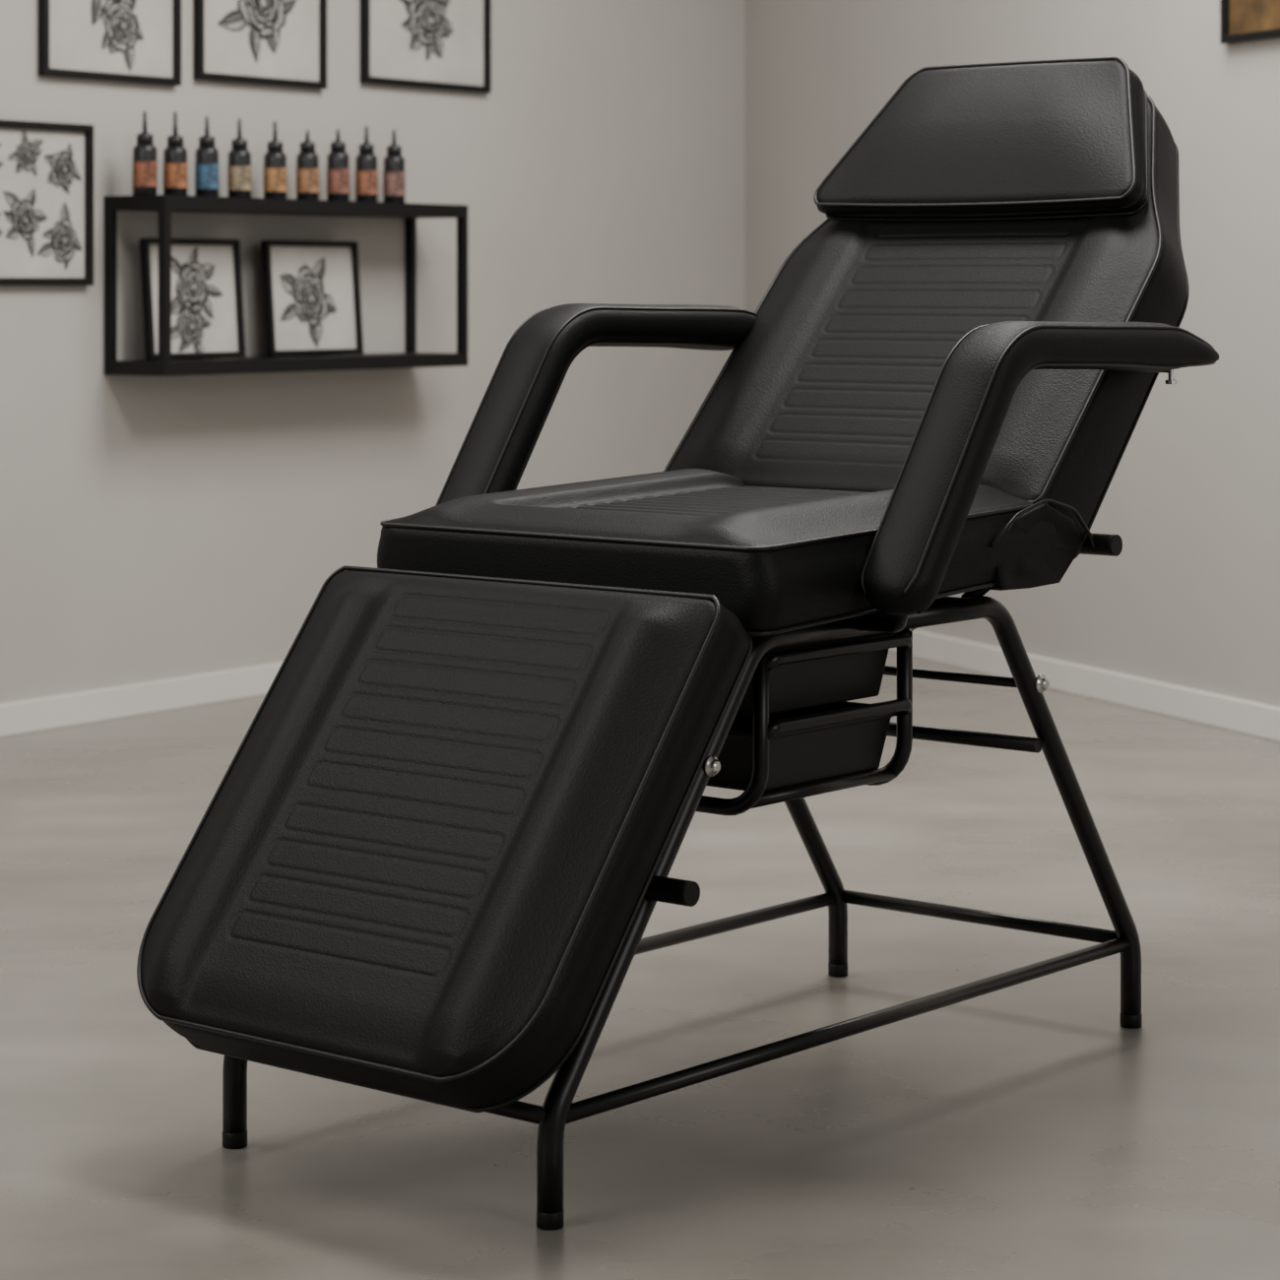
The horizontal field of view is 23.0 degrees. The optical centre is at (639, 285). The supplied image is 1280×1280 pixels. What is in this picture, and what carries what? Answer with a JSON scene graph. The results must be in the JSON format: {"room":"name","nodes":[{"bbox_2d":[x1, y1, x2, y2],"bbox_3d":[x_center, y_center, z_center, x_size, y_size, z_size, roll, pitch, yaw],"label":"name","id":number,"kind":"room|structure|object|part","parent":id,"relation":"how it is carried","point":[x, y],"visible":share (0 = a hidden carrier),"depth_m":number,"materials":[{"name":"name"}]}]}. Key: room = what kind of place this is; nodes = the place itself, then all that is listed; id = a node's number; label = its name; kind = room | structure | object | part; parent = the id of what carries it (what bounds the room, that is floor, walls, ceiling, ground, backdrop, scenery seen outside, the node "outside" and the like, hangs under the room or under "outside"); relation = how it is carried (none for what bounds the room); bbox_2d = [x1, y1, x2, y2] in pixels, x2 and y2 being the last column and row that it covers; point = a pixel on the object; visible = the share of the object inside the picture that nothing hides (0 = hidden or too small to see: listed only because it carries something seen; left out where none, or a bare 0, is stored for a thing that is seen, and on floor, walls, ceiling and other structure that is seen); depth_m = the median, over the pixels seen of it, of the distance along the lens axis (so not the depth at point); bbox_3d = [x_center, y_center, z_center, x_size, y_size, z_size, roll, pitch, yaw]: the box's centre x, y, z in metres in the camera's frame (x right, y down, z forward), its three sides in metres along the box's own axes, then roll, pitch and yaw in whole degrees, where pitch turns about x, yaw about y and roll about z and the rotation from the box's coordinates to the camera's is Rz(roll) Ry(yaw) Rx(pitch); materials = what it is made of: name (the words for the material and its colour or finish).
{"room":"service shop","nodes":[
{"label":"service shop","id":0,"kind":"room"},
{"bbox_2d":[0,0,745,703],"bbox_3d":[-1.473,-0.400,7.448,0.100,2.900,6.203,0,0,35],"label":"wall","id":1,"kind":"structure","parent":0,"point":[153,528],"depth_m":8.36,"materials":[{"name":"paint"}]},
{"bbox_2d":[0,119,93,285],"bbox_3d":[-1.447,-0.193,7.377,0.023,0.385,0.455,0,0,35],"label":"picture frame","id":2,"kind":"object","parent":1,"relation":"attached to","point":[46,168],"visible":1,"depth_m":7.45,"materials":[{"name":"black"}]},
{"bbox_2d":[38,0,181,85],"bbox_3d":[-1.278,-0.805,7.621,0.022,0.620,0.470,0,0,35],"label":"picture frame","id":3,"kind":"object","parent":1,"relation":"attached to","point":[139,41],"visible":1,"depth_m":7.62,"materials":[{"name":"black"}]},
{"bbox_2d":[0,662,282,737],"bbox_3d":[-1.427,1.012,7.416,0.014,0.076,6.203,0,0,35],"label":"baseboard","id":4,"kind":"structure","parent":1,"relation":"attached to","point":[98,705],"depth_m":7.68,"materials":[{"name":"paint"}]},
{"bbox_2d":[193,0,326,89],"bbox_3d":[-0.968,-0.825,8.069,0.022,0.620,0.490,0,0,35],"label":"picture frame","id":5,"kind":"object","parent":1,"relation":"attached to","point":[269,42],"visible":1,"depth_m":8.07,"materials":[{"name":"black"}]},
{"bbox_2d":[104,194,467,376],"bbox_3d":[-0.879,0.000,8.041,0.200,0.432,1.176,0,0,35],"label":"wall shelf","id":6,"kind":"object","parent":1,"relation":"attached to","point":[164,205],"visible":1,"depth_m":7.80,"materials":[{"name":"black metal"}]},
{"bbox_3d":[-1.280,0.000,7.618,0.022,0.364,0.022,0,0,35],"label":"post","id":7,"kind":"part","parent":6,"relation":"part of","materials":[{"name":"black metal"}]},
{"bbox_2d":[132,111,157,195],"bbox_3d":[-1.193,-0.318,7.590,0.059,0.205,0.059,0,0,35],"label":"ink bottle","id":8,"kind":"object","parent":6,"relation":"on","point":[145,154],"visible":0.98,"depth_m":7.57,"materials":[{"name":"black plastic"}]},
{"bbox_3d":[-1.134,0.000,7.516,0.022,0.364,0.022,0,0,35],"label":"post","id":9,"kind":"part","parent":6,"relation":"part of","materials":[{"name":"black metal"}]},
{"bbox_2d":[163,111,188,195],"bbox_3d":[-1.132,-0.320,7.677,0.059,0.208,0.059,0,0,35],"label":"ink bottle","id":10,"kind":"object","parent":6,"relation":"on","point":[175,165],"visible":0.9,"depth_m":7.66,"materials":[{"name":"black plastic"}]},
{"bbox_2d":[138,237,246,359],"bbox_3d":[-1.101,0.035,7.766,0.042,0.302,0.340,0,0,35],"label":"picture frame","id":11,"kind":"object","parent":6,"relation":"on","point":[208,315],"visible":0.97,"depth_m":7.78,"materials":[{"name":"black"}]},
{"bbox_2d":[194,116,218,196],"bbox_3d":[-1.068,-0.317,7.770,0.060,0.202,0.059,0,0,35],"label":"ink bottle","id":12,"kind":"object","parent":6,"relation":"on","point":[206,155],"visible":0.9,"depth_m":7.75,"materials":[{"name":"black"}]},
{"bbox_2d":[227,118,251,197],"bbox_3d":[-1.000,-0.317,7.868,0.060,0.202,0.060,0,0,35],"label":"ink bottle","id":13,"kind":"object","parent":6,"relation":"on","point":[239,157],"visible":0.91,"depth_m":7.85,"materials":[{"name":"black plastic"}]},
{"bbox_2d":[262,121,286,198],"bbox_3d":[-0.924,-0.316,7.978,0.059,0.201,0.060,0,0,35],"label":"ink bottle","id":14,"kind":"object","parent":6,"relation":"on","point":[275,160],"visible":0.88,"depth_m":7.96,"materials":[{"name":"black plastic"}]},
{"bbox_2d":[295,129,319,199],"bbox_3d":[-0.853,-0.307,8.081,0.060,0.182,0.059,0,0,35],"label":"ink bottle","id":15,"kind":"object","parent":6,"relation":"on","point":[307,160],"visible":0.86,"depth_m":8.06,"materials":[{"name":"black plastic"}]},
{"bbox_2d":[260,240,363,356],"bbox_3d":[-0.844,0.032,8.136,0.042,0.296,0.360,0,0,35],"label":"picture frame","id":16,"kind":"object","parent":6,"relation":"on","point":[311,289],"visible":1,"depth_m":8.13,"materials":[{"name":"black"}]},
{"bbox_2d":[326,128,349,200],"bbox_3d":[-0.784,-0.311,8.180,0.060,0.190,0.059,0,0,35],"label":"ink bottle","id":17,"kind":"object","parent":6,"relation":"on","point":[338,160],"visible":0.91,"depth_m":8.16,"materials":[{"name":"black"}]},
{"bbox_2d":[355,126,378,201],"bbox_3d":[-0.719,-0.318,8.275,0.059,0.203,0.059,0,0,35],"label":"ink bottle","id":18,"kind":"object","parent":6,"relation":"on","point":[366,172],"visible":0.89,"depth_m":8.25,"materials":[{"name":"black plastic"}]},
{"bbox_2d":[383,129,405,202],"bbox_3d":[-0.653,-0.315,8.369,0.059,0.198,0.059,0,0,35],"label":"ink bottle","id":19,"kind":"object","parent":6,"relation":"on","point":[394,174],"visible":0.91,"depth_m":8.35,"materials":[{"name":"black"}]},
{"bbox_3d":[-0.624,0.000,8.567,0.022,0.364,0.022,0,0,35],"label":"post","id":20,"kind":"part","parent":6,"relation":"part of","materials":[{"name":"black metal"}]},
{"bbox_3d":[-0.477,0.000,8.465,0.022,0.364,0.022,0,0,35],"label":"post","id":21,"kind":"part","parent":6,"relation":"part of","materials":[{"name":"black metal"}]},
{"bbox_2d":[360,0,491,93],"bbox_3d":[-0.583,-0.850,8.626,0.022,0.620,0.550,0,0,35],"label":"picture frame","id":22,"kind":"object","parent":1,"relation":"attached to","point":[435,44],"visible":1,"depth_m":8.63,"materials":[{"name":"black"}]},
{"bbox_2d":[0,651,1279,1279],"bbox_3d":[0.000,1.090,5.000,12.000,0.080,14.000,0,0,0],"label":"floor","id":23,"kind":"structure","parent":0,"point":[1020,1131],"depth_m":4.18,"materials":[{"name":"concrete"}]},
{"bbox_2d":[136,56,1218,1230],"bbox_3d":[0.143,0.356,4.205,0.846,1.387,1.661,0,0,40],"label":"chair","id":24,"kind":"object","parent":23,"relation":"on","point":[433,862],"visible":1,"depth_m":3.90,"materials":[{"name":"black leather"}]},
{"bbox_3d":[-0.295,0.722,4.083,0.030,0.621,0.652,0,0,40],"label":"leg","id":25,"kind":"part","parent":24,"relation":"part of","materials":[{"name":"black metal"}]},
{"bbox_3d":[-0.029,0.213,4.579,0.102,0.375,0.778,0,0,40],"label":"armrest","id":26,"kind":"part","parent":24,"relation":"part of","materials":[{"name":"black leather"}]},
{"bbox_3d":[0.100,0.722,3.753,0.030,0.621,0.652,0,0,40],"label":"leg","id":27,"kind":"part","parent":24,"relation":"part of","materials":[{"name":"black metal"}]},
{"bbox_3d":[0.101,0.338,4.156,0.662,0.155,0.647,0,0,40],"label":"seat","id":28,"kind":"part","parent":24,"relation":"part of","materials":[{"name":"black leather"}]},
{"bbox_3d":[0.074,0.588,4.123,0.444,0.081,0.294,0,0,40],"label":"drawer","id":29,"kind":"part","parent":24,"relation":"part of","materials":[{"name":"black plastic"}]},
{"bbox_3d":[0.101,0.678,4.155,0.534,0.524,1.260,0,0,40],"label":"frame","id":30,"kind":"part","parent":24,"relation":"part of","materials":[{"name":"black metal"}]},
{"bbox_3d":[0.113,0.722,4.570,0.030,0.621,0.618,0,0,40],"label":"leg","id":31,"kind":"part","parent":24,"relation":"part of","materials":[{"name":"black metal"}]},
{"bbox_3d":[0.074,0.489,4.123,0.444,0.088,0.294,0,0,40],"label":"drawer","id":32,"kind":"part","parent":24,"relation":"part of","materials":[{"name":"black plastic"}]},
{"bbox_3d":[0.472,0.039,4.611,0.666,0.657,0.606,0,0,40],"label":"backrest","id":33,"kind":"part","parent":24,"relation":"part of","materials":[{"name":"black leather"}]},
{"bbox_2d":[817,60,1146,218],"bbox_3d":[0.538,-0.216,4.696,0.575,0.234,0.200,0,0,40],"label":"pillow","id":34,"kind":"object","parent":24,"relation":"on","point":[1031,139],"depth_m":4.63,"materials":[{"name":"black leather"}]},
{"bbox_3d":[0.507,0.722,4.240,0.030,0.621,0.618,0,0,40],"label":"leg","id":35,"kind":"part","parent":24,"relation":"part of","materials":[{"name":"black metal"}]},
{"bbox_3d":[0.541,0.223,4.102,0.102,0.356,0.777,0,0,40],"label":"armrest","id":36,"kind":"part","parent":24,"relation":"part of","materials":[{"name":"black leather"}]},
{"bbox_3d":[0.536,0.321,4.156,0.009,0.081,0.263,0,0,39],"label":"cord","id":37,"kind":"part","parent":24,"relation":"part of","materials":[{"name":"black plastic"}]},
{"bbox_2d":[745,0,1279,707],"bbox_3d":[1.646,-0.400,6.997,0.100,2.900,6.500,0,0,-23],"label":"wall","id":38,"kind":"structure","parent":0,"point":[1190,598],"depth_m":7.74,"materials":[{"name":"paint"}]},
{"bbox_2d":[888,630,1279,741],"bbox_3d":[1.594,1.012,6.974,0.014,0.076,6.500,0,0,-23],"label":"baseboard","id":39,"kind":"structure","parent":38,"relation":"attached to","point":[1201,707],"depth_m":7.89,"materials":[{"name":"paint"}]},
{"bbox_2d":[1219,0,1279,44],"bbox_3d":[1.464,-0.822,7.267,0.022,0.500,0.420,0,0,-23],"label":"picture frame","id":40,"kind":"object","parent":38,"relation":"attached to","point":[1241,21],"visible":1,"depth_m":7.37,"materials":[{"name":"black"}]}
]}

